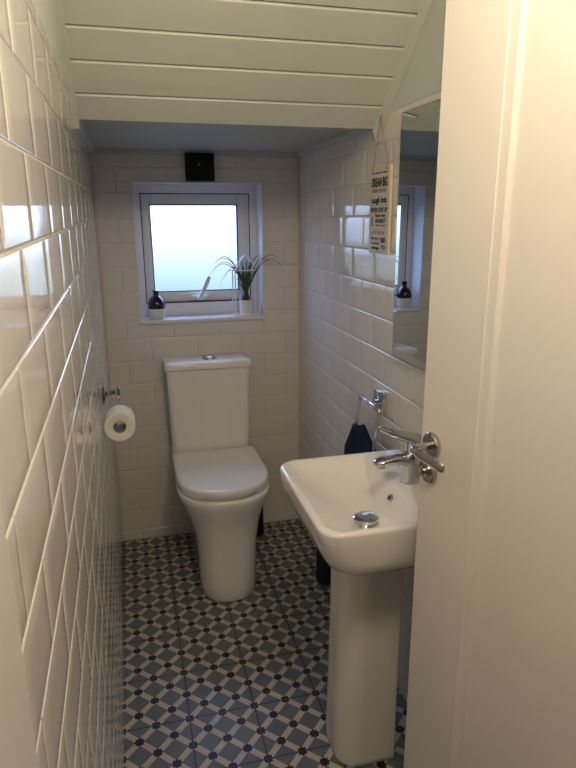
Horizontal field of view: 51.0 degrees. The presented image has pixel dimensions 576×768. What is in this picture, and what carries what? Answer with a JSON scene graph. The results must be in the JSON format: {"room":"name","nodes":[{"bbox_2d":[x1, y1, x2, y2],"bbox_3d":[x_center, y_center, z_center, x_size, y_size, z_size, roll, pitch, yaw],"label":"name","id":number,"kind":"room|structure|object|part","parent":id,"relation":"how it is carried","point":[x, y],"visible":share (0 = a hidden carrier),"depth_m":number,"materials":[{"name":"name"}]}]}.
{"room":"bathroom","nodes":[
{"label":"bathroom","id":0,"kind":"room"},
{"bbox_2d":[0,0,123,767],"bbox_3d":[-0.575,-0.181,1.499,0.155,2.700,2.482,-4,16,-14],"label":"wall","id":1,"kind":"structure","parent":0,"point":[60,502],"depth_m":0.81,"materials":[{"name":"grey tile"}]},
{"bbox_2d":[55,0,78,127],"bbox_3d":[-0.469,-0.909,1.156,0.021,0.682,0.778,-4,16,-14],"label":"trim","id":2,"kind":"structure","parent":1,"relation":"attached to","point":[59,6],"depth_m":1.43,"materials":[{"name":"white wood"}]},
{"bbox_2d":[100,383,120,425],"bbox_3d":[-0.562,0.063,1.919,0.061,0.108,0.138,-4,16,-14],"label":"toilet roll holder","id":3,"kind":"object","parent":1,"relation":"attached to","point":[104,393],"visible":0.77,"depth_m":1.94,"materials":[{"name":"silver metal"}]},
{"bbox_3d":[-0.594,0.033,1.943,0.015,0.061,0.062,-4,16,-14],"label":"wall plate","id":4,"kind":"part","parent":3,"relation":"part of","materials":[{"name":"silver metal"}]},
{"bbox_3d":[-0.566,0.029,1.950,0.049,0.033,0.028,-4,16,-14],"label":"arm","id":5,"kind":"part","parent":3,"relation":"part of","materials":[{"name":"silver metal"}]},
{"bbox_3d":[-0.537,0.081,1.917,0.012,0.075,0.111,-4,16,-14],"label":"rod","id":6,"kind":"part","parent":3,"relation":"part of","materials":[{"name":"silver metal"}]},
{"bbox_2d":[104,405,134,440],"bbox_3d":[-0.537,0.124,1.929,0.095,0.095,0.088,-4,16,-14],"label":"toilet roll","id":7,"kind":"object","parent":3,"relation":"on","point":[117,413],"visible":0.98,"depth_m":1.89,"materials":[{"name":"white paper"}]},
{"bbox_2d":[78,119,372,157],"bbox_3d":[-0.263,-0.850,2.109,0.866,0.020,0.860,-4,16,-14],"label":"trim","id":8,"kind":"structure","parent":1,"relation":"attached to","point":[355,132],"depth_m":2.44,"materials":[{"name":"grey paint"}]},
{"bbox_2d":[90,154,299,540],"bbox_3d":[-0.394,-0.517,2.732,1.066,2.700,0.200,-4,16,-14],"label":"wall","id":9,"kind":"structure","parent":0,"point":[151,506],"depth_m":2.72,"materials":[{"name":"grey tile"}]},
{"bbox_2d":[131,182,264,324],"bbox_3d":[-0.395,-0.581,2.685,0.558,0.591,0.170,-4,16,-14],"label":"window","id":10,"kind":"structure","parent":9,"relation":"in","point":[203,305],"depth_m":2.70,"materials":[{"name":"white plastic"}]},
{"bbox_2d":[148,290,164,319],"bbox_3d":[-0.577,-0.348,2.649,0.075,0.125,0.075,-4,16,-14],"label":"bottle","id":11,"kind":"object","parent":10,"relation":"on","point":[156,305],"visible":1,"depth_m":2.63,"materials":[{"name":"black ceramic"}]},
{"bbox_3d":[-0.412,-0.612,2.733,0.472,0.470,0.036,-4,16,-14],"label":"sash","id":12,"kind":"part","parent":10,"relation":"part of","materials":[{"name":"white plastic"}]},
{"bbox_3d":[-0.405,-0.397,2.765,0.074,0.022,0.018,-4,16,-14],"label":"handle","id":13,"kind":"part","parent":10,"relation":"part of","materials":[{"name":"white plastic"}]},
{"bbox_3d":[-0.390,-0.301,2.746,0.558,0.018,0.140,-4,16,-14],"label":"sill","id":14,"kind":"part","parent":10,"relation":"part of","materials":[{"name":"white tile"}]},
{"bbox_3d":[-0.379,-0.434,2.732,0.064,0.110,0.040,-4,16,-14],"label":"handle","id":15,"kind":"part","parent":10,"relation":"part of","materials":[{"name":"white plastic"}]},
{"bbox_2d":[210,255,281,314],"bbox_3d":[-0.188,-0.448,2.729,0.347,0.271,0.102,-1,15,-4],"label":"potted plant","id":16,"kind":"object","parent":10,"relation":"on","point":[245,304],"visible":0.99,"depth_m":2.73,"materials":[{"name":"green plant"}]},
{"bbox_3d":[-0.192,-0.352,2.766,0.064,0.068,0.064,-4,16,-14],"label":"pot","id":17,"kind":"part","parent":16,"relation":"part of","materials":[{"name":"white ceramic"}]},
{"bbox_3d":[-0.192,-0.402,2.752,0.034,0.047,0.034,-4,16,-14],"label":"bulb","id":18,"kind":"part","parent":16,"relation":"part of","materials":[{"name":"brown"}]},
{"bbox_3d":[-0.192,-0.451,2.739,0.112,0.272,0.082,-4,16,-14],"label":"wire house frame","id":19,"kind":"part","parent":10,"relation":"part of","materials":[{"name":"white plastic"}]},
{"bbox_2d":[184,152,214,181],"bbox_3d":[-0.367,-0.901,2.512,0.119,0.112,0.030,-4,16,-14],"label":"air vent","id":20,"kind":"object","parent":9,"relation":"in","point":[199,167],"visible":1,"depth_m":2.50,"materials":[{"name":"black plastic"}]},
{"bbox_2d":[62,0,421,151],"bbox_3d":[-0.098,-1.038,1.390,1.066,0.755,2.492,-4,16,-14],"label":"ceiling","id":21,"kind":"structure","parent":0,"point":[214,75],"depth_m":1.54,"materials":[{"name":"grey wood"}]},
{"bbox_2d":[123,519,406,767],"bbox_3d":[-0.087,1.030,1.952,1.106,0.080,2.492,-4,16,-14],"label":"floor","id":22,"kind":"structure","parent":0,"point":[209,683],"depth_m":2.07,"materials":[{"name":"tile"}]},
{"bbox_2d":[163,352,268,601],"bbox_3d":[-0.295,0.361,2.549,0.376,0.900,0.625,-4,16,-14],"label":"toilet","id":23,"kind":"object","parent":22,"relation":"on","point":[222,483],"visible":1,"depth_m":2.50,"materials":[{"name":"white ceramic"}]},
{"bbox_3d":[-0.357,-0.100,2.654,0.371,0.034,0.166,-4,16,-14],"label":"cistern lid","id":24,"kind":"part","parent":23,"relation":"part of","materials":[{"name":"white ceramic"}]},
{"bbox_3d":[-0.272,0.360,2.466,0.365,0.038,0.450,-4,16,-14],"label":"seat lid","id":25,"kind":"part","parent":23,"relation":"part of","materials":[{"name":"white plastic"}]},
{"bbox_3d":[-0.272,0.377,2.473,0.351,0.026,0.440,-4,16,-14],"label":"seat","id":26,"kind":"part","parent":23,"relation":"part of","materials":[{"name":"white plastic"}]},
{"bbox_2d":[256,507,263,536],"bbox_3d":[-0.162,0.549,2.885,0.093,0.360,0.093,-4,16,-14],"label":"toilet brush","id":27,"kind":"object","parent":22,"relation":"on","point":[260,531],"visible":0.23,"depth_m":2.89,"materials":[{"name":"black plastic"}]},
{"bbox_2d":[316,546,330,584],"bbox_3d":[0.155,0.711,2.510,0.076,0.240,0.076,-4,16,-14],"label":"bottle","id":28,"kind":"object","parent":22,"relation":"on","point":[323,570],"visible":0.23,"depth_m":2.50,"materials":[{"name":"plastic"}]},
{"bbox_2d":[280,426,421,766],"bbox_3d":[0.207,0.573,1.640,0.380,0.962,0.447,-4,16,-14],"label":"basin","id":29,"kind":"object","parent":22,"relation":"on","point":[359,510],"visible":0.88,"depth_m":1.59,"materials":[{"name":"white ceramic"}]},
{"bbox_2d":[373,426,421,484],"bbox_3d":[0.285,0.180,1.554,0.138,0.158,0.053,-4,16,-14],"label":"tap","id":30,"kind":"object","parent":29,"relation":"on","point":[409,475],"depth_m":1.54,"materials":[{"name":"silver metal"}]},
{"bbox_2d":[299,0,445,701],"bbox_3d":[0.392,-0.252,1.739,0.140,2.700,2.482,-4,16,-14],"label":"wall","id":31,"kind":"structure","parent":0,"point":[346,291],"depth_m":2.08,"materials":[{"name":"grey tile"}]},
{"bbox_2d":[354,389,386,451],"bbox_3d":[0.266,0.119,1.917,0.071,0.196,0.172,-4,16,-14],"label":"towel ring","id":32,"kind":"object","parent":31,"relation":"attached to","point":[379,401],"visible":0.77,"depth_m":1.88,"materials":[{"name":"silver metal"}]},
{"bbox_2d":[344,423,376,454],"bbox_3d":[0.239,0.289,1.963,0.100,0.310,0.268,-4,16,-14],"label":"hand towel","id":33,"kind":"object","parent":32,"relation":"hanging from","point":[359,440],"visible":0.28,"depth_m":1.92,"materials":[{"name":"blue fabric"}]},
{"bbox_3d":[0.269,0.058,1.901,0.040,0.016,0.018,-4,16,-14],"label":"arm","id":34,"kind":"part","parent":32,"relation":"part of","materials":[{"name":"silver metal"}]},
{"bbox_3d":[0.290,0.055,1.907,0.020,0.068,0.064,-4,16,-14],"label":"wall plate","id":35,"kind":"part","parent":32,"relation":"part of","materials":[{"name":"silver metal"}]},
{"bbox_2d":[368,115,393,254],"bbox_3d":[0.273,-0.585,1.789,0.016,0.391,0.149,-4,16,-14],"label":"sign","id":36,"kind":"object","parent":31,"relation":"hanging from","point":[381,181],"visible":1,"depth_m":1.79,"materials":[{"name":"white wood"}]},
{"bbox_3d":[0.269,-0.701,1.760,0.012,0.152,0.114,-4,16,-14],"label":"cord","id":37,"kind":"part","parent":36,"relation":"part of","materials":[{"name":"beige fabric"}]},
{"bbox_2d":[373,0,436,141],"bbox_3d":[0.358,-0.960,1.357,0.015,0.697,0.791,-4,16,-14],"label":"trim","id":38,"kind":"structure","parent":31,"relation":"attached to","point":[426,8],"depth_m":1.58,"materials":[{"name":"white wood"}]},
{"bbox_2d":[392,98,440,370],"bbox_3d":[0.378,-0.333,1.435,0.019,0.657,0.542,-4,16,-14],"label":"mirror","id":39,"kind":"object","parent":31,"relation":"attached to","point":[419,140],"visible":0.4,"depth_m":1.57,"materials":[{"name":"grey mirror"}]},
{"bbox_3d":[0.252,0.068,0.375,3.700,2.600,0.140,-4,16,-14],"label":"wall","id":40,"kind":"structure","parent":0,"visible":0},
{"bbox_2d":[0,502,37,767],"bbox_3d":[0.226,0.256,0.464,1.066,2.190,0.284,-4,16,-14],"label":"door frame","id":41,"kind":"structure","parent":40,"relation":"attached to","point":[17,743],"depth_m":0.45,"materials":[{"name":"white"}]},
{"bbox_2d":[404,0,575,767],"bbox_3d":[0.399,0.211,0.922,0.102,2.025,0.735,-6,16,-20],"label":"door","id":42,"kind":"structure","parent":40,"relation":"in","point":[492,678],"depth_m":1.02,"materials":[{"name":"white wood"}]},
{"bbox_3d":[0.275,0.139,1.158,0.055,0.022,0.123,-4,16,-14],"label":"lever","id":43,"kind":"part","parent":42,"relation":"part of","materials":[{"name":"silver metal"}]},
{"bbox_3d":[0.288,0.122,1.214,0.010,0.052,0.052,-6,16,-20],"label":"handle","id":44,"kind":"part","parent":42,"relation":"part of","materials":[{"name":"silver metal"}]}
]}

